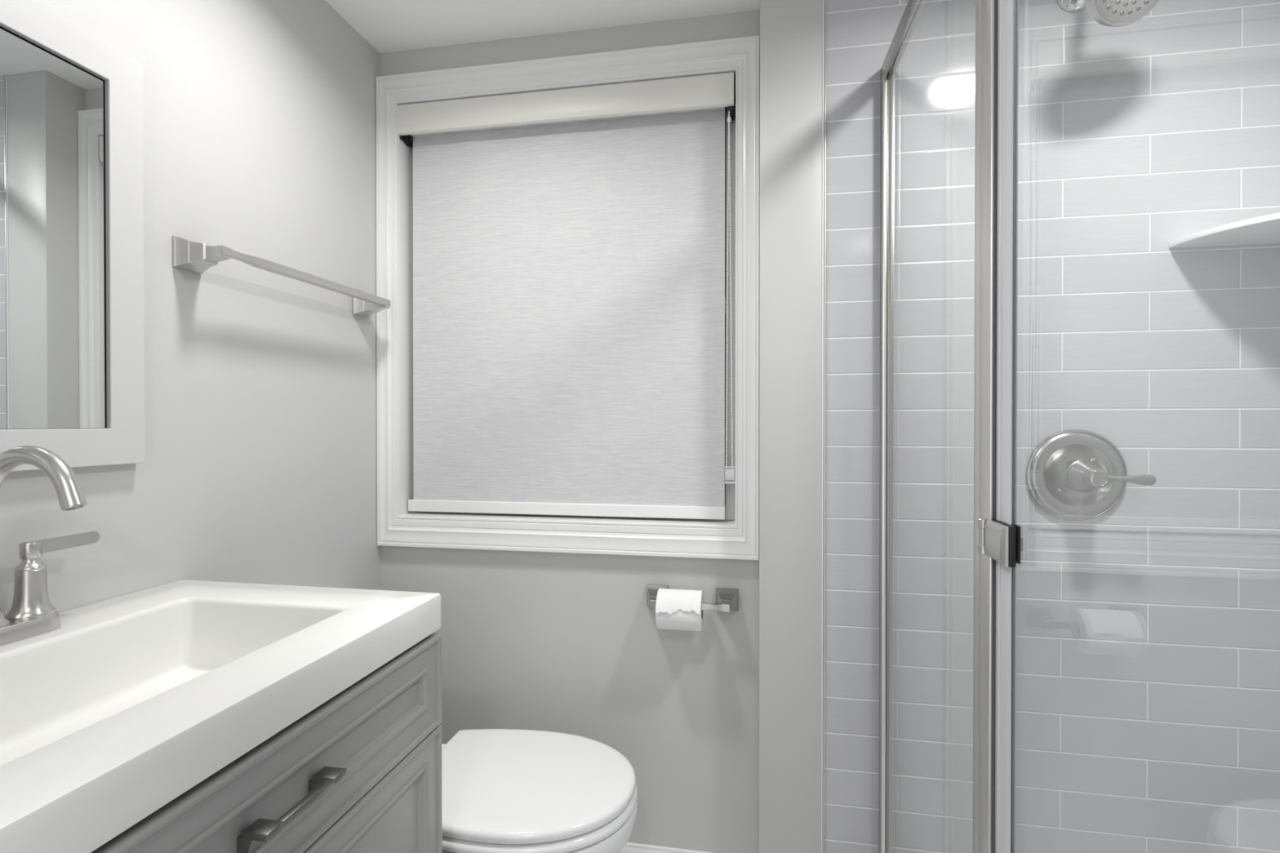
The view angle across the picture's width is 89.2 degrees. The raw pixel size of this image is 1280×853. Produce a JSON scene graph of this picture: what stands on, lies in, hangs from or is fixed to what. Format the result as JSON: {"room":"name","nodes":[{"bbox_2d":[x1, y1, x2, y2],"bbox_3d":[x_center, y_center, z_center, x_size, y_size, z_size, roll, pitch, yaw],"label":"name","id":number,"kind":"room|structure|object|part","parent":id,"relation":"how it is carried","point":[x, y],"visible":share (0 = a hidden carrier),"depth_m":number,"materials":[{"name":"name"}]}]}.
{"room":"bathroom","nodes":[
{"label":"bathroom","id":0,"kind":"room"},
{"bbox_2d":[0,0,381,617],"bbox_3d":[-1.005,0.069,0.361,0.120,2.097,3.040,0,0,11],"label":"wall","id":1,"kind":"structure","parent":0,"point":[260,466],"depth_m":1.26,"materials":[{"name":"paint"}]},
{"bbox_2d":[0,0,145,471],"bbox_3d":[-0.858,-0.261,0.767,0.018,0.642,0.567,0,0,11],"label":"wall mirror","id":2,"kind":"object","parent":1,"relation":"attached to","point":[72,296],"visible":1,"depth_m":0.94,"materials":[{"name":"paint"}]},
{"bbox_2d":[0,28,105,429],"bbox_3d":[-0.860,-0.259,0.768,0.006,0.526,0.448,0,0,11],"label":"mirror glass","id":3,"kind":"object","parent":2,"relation":"attached to","point":[52,100],"depth_m":0.91,"materials":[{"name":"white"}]},
{"bbox_2d":[172,235,390,317],"bbox_3d":[-0.712,-0.303,1.380,0.080,0.054,0.556,0,0,11],"label":"towel bar","id":4,"kind":"object","parent":1,"relation":"attached to","point":[187,255],"visible":1,"depth_m":1.20,"materials":[{"name":"silver metal"}]},
{"bbox_3d":[-0.758,-0.301,1.135,0.080,0.054,0.058,0,0,11],"label":"post","id":5,"kind":"part","parent":4,"relation":"part of","materials":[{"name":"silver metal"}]},
{"bbox_3d":[-0.667,-0.305,1.625,0.080,0.054,0.058,0,0,11],"label":"post","id":6,"kind":"part","parent":4,"relation":"part of","materials":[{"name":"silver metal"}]},
{"bbox_2d":[324,0,759,53],"bbox_3d":[0.058,-1.038,0.155,2.282,0.120,3.040,0,0,11],"label":"ceiling","id":7,"kind":"structure","parent":0,"point":[387,25],"depth_m":1.56,"materials":[{"name":"white paint"}]},
{"bbox_2d":[379,9,759,852],"bbox_3d":[-0.191,0.060,1.694,0.990,2.097,0.120,0,0,11],"label":"wall","id":8,"kind":"structure","parent":0,"point":[562,642],"depth_m":1.61,"materials":[{"name":"paint"}]},
{"bbox_2d":[375,35,759,559],"bbox_3d":[-0.193,-0.301,1.680,0.988,1.229,0.140,0,0,11],"label":"window","id":9,"kind":"structure","parent":8,"relation":"in","point":[736,536],"depth_m":1.63,"materials":[{"name":"paint"}]},
{"bbox_2d":[396,72,735,519],"bbox_3d":[-0.196,-0.308,1.659,0.888,1.073,0.072,0,0,11],"label":"roller shade","id":10,"kind":"object","parent":9,"relation":"attached to","point":[569,243],"visible":0.99,"depth_m":1.66,"materials":[{"name":"white fabric"}]},
{"bbox_3d":[0.212,-0.332,1.577,0.004,0.864,0.022,0,0,23],"label":"bead chain","id":11,"kind":"part","parent":10,"relation":"part of","materials":[{"name":"white plastic"}]},
{"bbox_3d":[0.218,-0.337,1.560,0.013,0.874,0.004,0,0,11],"label":"bead chain","id":12,"kind":"part","parent":10,"relation":"part of","materials":[{"name":"white plastic"}]},
{"bbox_3d":[-0.187,-0.306,1.723,0.878,1.082,0.038,0,0,11],"label":"sash","id":13,"kind":"part","parent":9,"relation":"part of","materials":[{"name":"plastic"}]},
{"bbox_3d":[-0.185,-0.306,1.730,0.832,1.028,0.006,0,0,11],"label":"pane","id":14,"kind":"part","parent":9,"relation":"part of","materials":[{"name":"glass"}]},
{"bbox_2d":[618,842,711,852],"bbox_3d":[-0.203,1.070,1.636,0.990,0.078,0.012,0,0,11],"label":"baseboard","id":15,"kind":"structure","parent":8,"relation":"attached to","point":[629,847],"depth_m":1.59,"materials":[{"name":"paint"}]},
{"bbox_2d":[646,584,738,612],"bbox_3d":[0.120,0.415,1.543,0.223,0.053,0.067,0,0,11],"label":"toilet paper holder","id":16,"kind":"object","parent":8,"relation":"attached to","point":[726,599],"visible":0.72,"depth_m":1.53,"materials":[{"name":"silver metal"}]},
{"bbox_3d":[0.037,0.415,1.559,0.054,0.053,0.066,0,0,11],"label":"post","id":17,"kind":"part","parent":16,"relation":"part of","materials":[{"name":"silver metal"}]},
{"bbox_2d":[655,588,703,631],"bbox_3d":[0.094,0.429,1.519,0.103,0.092,0.096,0,0,11],"label":"toilet paper roll","id":18,"kind":"object","parent":16,"relation":"hanging from","point":[675,609],"visible":0.99,"depth_m":1.48,"materials":[{"name":"white paper"}]},
{"bbox_3d":[0.203,0.415,1.528,0.054,0.053,0.066,0,0,11],"label":"post","id":19,"kind":"part","parent":16,"relation":"part of","materials":[{"name":"silver metal"}]},
{"bbox_2d":[759,0,822,852],"bbox_3d":[0.353,0.061,1.538,0.136,2.097,0.227,0,0,11],"label":"wall partition","id":20,"kind":"structure","parent":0,"point":[791,31],"depth_m":1.43,"materials":[{"name":"paint"}]},
{"bbox_2d":[821,0,826,852],"bbox_3d":[0.401,0.062,1.422,0.007,2.097,0.024,0,0,11],"label":"trim","id":21,"kind":"structure","parent":20,"relation":"attached to","point":[824,91],"depth_m":1.41,"materials":[{"name":"paint"}]},
{"bbox_2d":[824,0,1279,852],"bbox_3d":[0.930,0.062,1.430,1.031,2.097,0.227,0,0,11],"label":"wall","id":22,"kind":"structure","parent":0,"point":[1148,627],"depth_m":1.32,"materials":[{"name":"tile"}]},
{"bbox_2d":[1026,429,1155,520],"bbox_3d":[0.879,0.099,1.273,0.188,0.184,0.100,0,0,11],"label":"shower valve","id":23,"kind":"object","parent":22,"relation":"attached to","point":[1075,474],"visible":1,"depth_m":1.31,"materials":[{"name":"silver metal"}]},
{"bbox_3d":[0.909,0.099,1.266,0.128,0.064,0.097,0,0,11],"label":"lever","id":24,"kind":"part","parent":23,"relation":"part of","materials":[{"name":"silver metal"}]},
{"bbox_2d":[1057,0,1159,26],"bbox_3d":[0.858,-0.805,1.198,0.142,0.196,0.244,0,0,11],"label":"showerhead","id":25,"kind":"object","parent":22,"relation":"attached to","point":[1113,13],"visible":1,"depth_m":1.14,"materials":[{"name":"silver metal"}]},
{"bbox_2d":[1168,212,1279,248],"bbox_3d":[1.151,-0.359,1.142,0.252,0.012,0.252,0,0,11],"label":"corner shelf","id":26,"kind":"object","parent":22,"relation":"attached to","point":[1264,229],"visible":1,"depth_m":1.20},
{"bbox_3d":[0.058,1.179,0.170,2.282,0.120,3.040,0,0,11],"label":"floor","id":27,"kind":"structure","parent":0,"visible":0},
{"bbox_2d":[90,632,442,852],"bbox_3d":[-0.609,0.720,0.752,0.514,0.790,0.677,0,0,11],"label":"vanity cabinet","id":28,"kind":"object","parent":27,"relation":"on","point":[360,771],"visible":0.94,"depth_m":0.79,"materials":[{"name":"paint"}]},
{"bbox_2d":[0,579,440,852],"bbox_3d":[-0.621,0.324,0.752,0.490,0.112,0.682,0,0,11],"label":"sink","id":29,"kind":"object","parent":28,"relation":"in","point":[109,715],"visible":1,"depth_m":0.78,"materials":[{"name":"ceramic"}]},
{"bbox_2d":[0,445,99,646],"bbox_3d":[-0.803,0.145,0.804,0.207,0.245,0.207,0,0,-33],"label":"faucet","id":30,"kind":"object","parent":29,"relation":"on","point":[32,613],"visible":1,"depth_m":0.83,"materials":[{"name":"silver metal"}]},
{"bbox_3d":[-0.799,0.200,0.852,0.048,0.096,0.048,0,0,11],"label":"handle","id":31,"kind":"part","parent":30,"relation":"part of","materials":[{"name":"silver metal"}]},
{"bbox_3d":[-0.808,0.258,0.802,0.058,0.020,0.160,0,0,11],"label":"plate","id":32,"kind":"part","parent":30,"relation":"part of","materials":[{"name":"silver metal"}]},
{"bbox_3d":[-0.791,0.160,0.891,0.005,0.018,0.096,0,0,11],"label":"lever","id":33,"kind":"part","parent":30,"relation":"part of","materials":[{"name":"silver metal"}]},
{"bbox_3d":[-0.374,0.417,0.705,0.036,0.029,0.125,0,0,11],"label":"bar pull","id":34,"kind":"part","parent":28,"relation":"part of","materials":[{"name":"silver metal"}]},
{"bbox_3d":[-0.356,0.744,0.878,0.020,0.530,0.337,0,0,11],"label":"door","id":35,"kind":"part","parent":28,"relation":"part of","materials":[{"name":"paint"}]},
{"bbox_2d":[441,728,638,852],"bbox_3d":[-0.379,0.769,1.322,0.757,0.685,0.412,0,0,11],"label":"toilet","id":36,"kind":"object","parent":27,"relation":"on","point":[504,790],"visible":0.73,"depth_m":1.22,"materials":[{"name":"ceramic"}]},
{"bbox_3d":[-0.225,0.726,1.293,0.442,0.019,0.384,0,0,11],"label":"seat","id":37,"kind":"part","parent":36,"relation":"part of","materials":[{"name":"plastic"}]},
{"bbox_3d":[0.765,1.075,0.649,0.825,0.082,1.382,0,0,11],"label":"shower pan","id":38,"kind":"object","parent":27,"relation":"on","visible":0},
{"bbox_2d":[879,0,997,852],"bbox_3d":[0.417,0.136,0.750,0.049,1.794,1.300,0,0,8],"label":"screen","id":39,"kind":"object","parent":38,"relation":"on","point":[986,11],"visible":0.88,"depth_m":0.77,"materials":[{"name":"silver glass"}]},
{"bbox_3d":[0.430,-0.745,0.742,0.024,0.032,1.300,0,0,8],"label":"header rail","id":40,"kind":"part","parent":39,"relation":"part of","materials":[{"name":"metal"}]},
{"bbox_3d":[0.406,0.147,0.750,0.024,1.757,0.063,0,0,11],"label":"post","id":41,"kind":"part","parent":39,"relation":"part of","materials":[{"name":"metal"}]},
{"bbox_2d":[976,0,1022,852],"bbox_3d":[0.331,0.145,0.400,0.034,1.734,0.706,0,0,11],"label":"shower door","id":42,"kind":"structure","parent":39,"relation":"attached to","point":[999,539],"depth_m":0.69,"materials":[{"name":"silver glass"}]}
]}

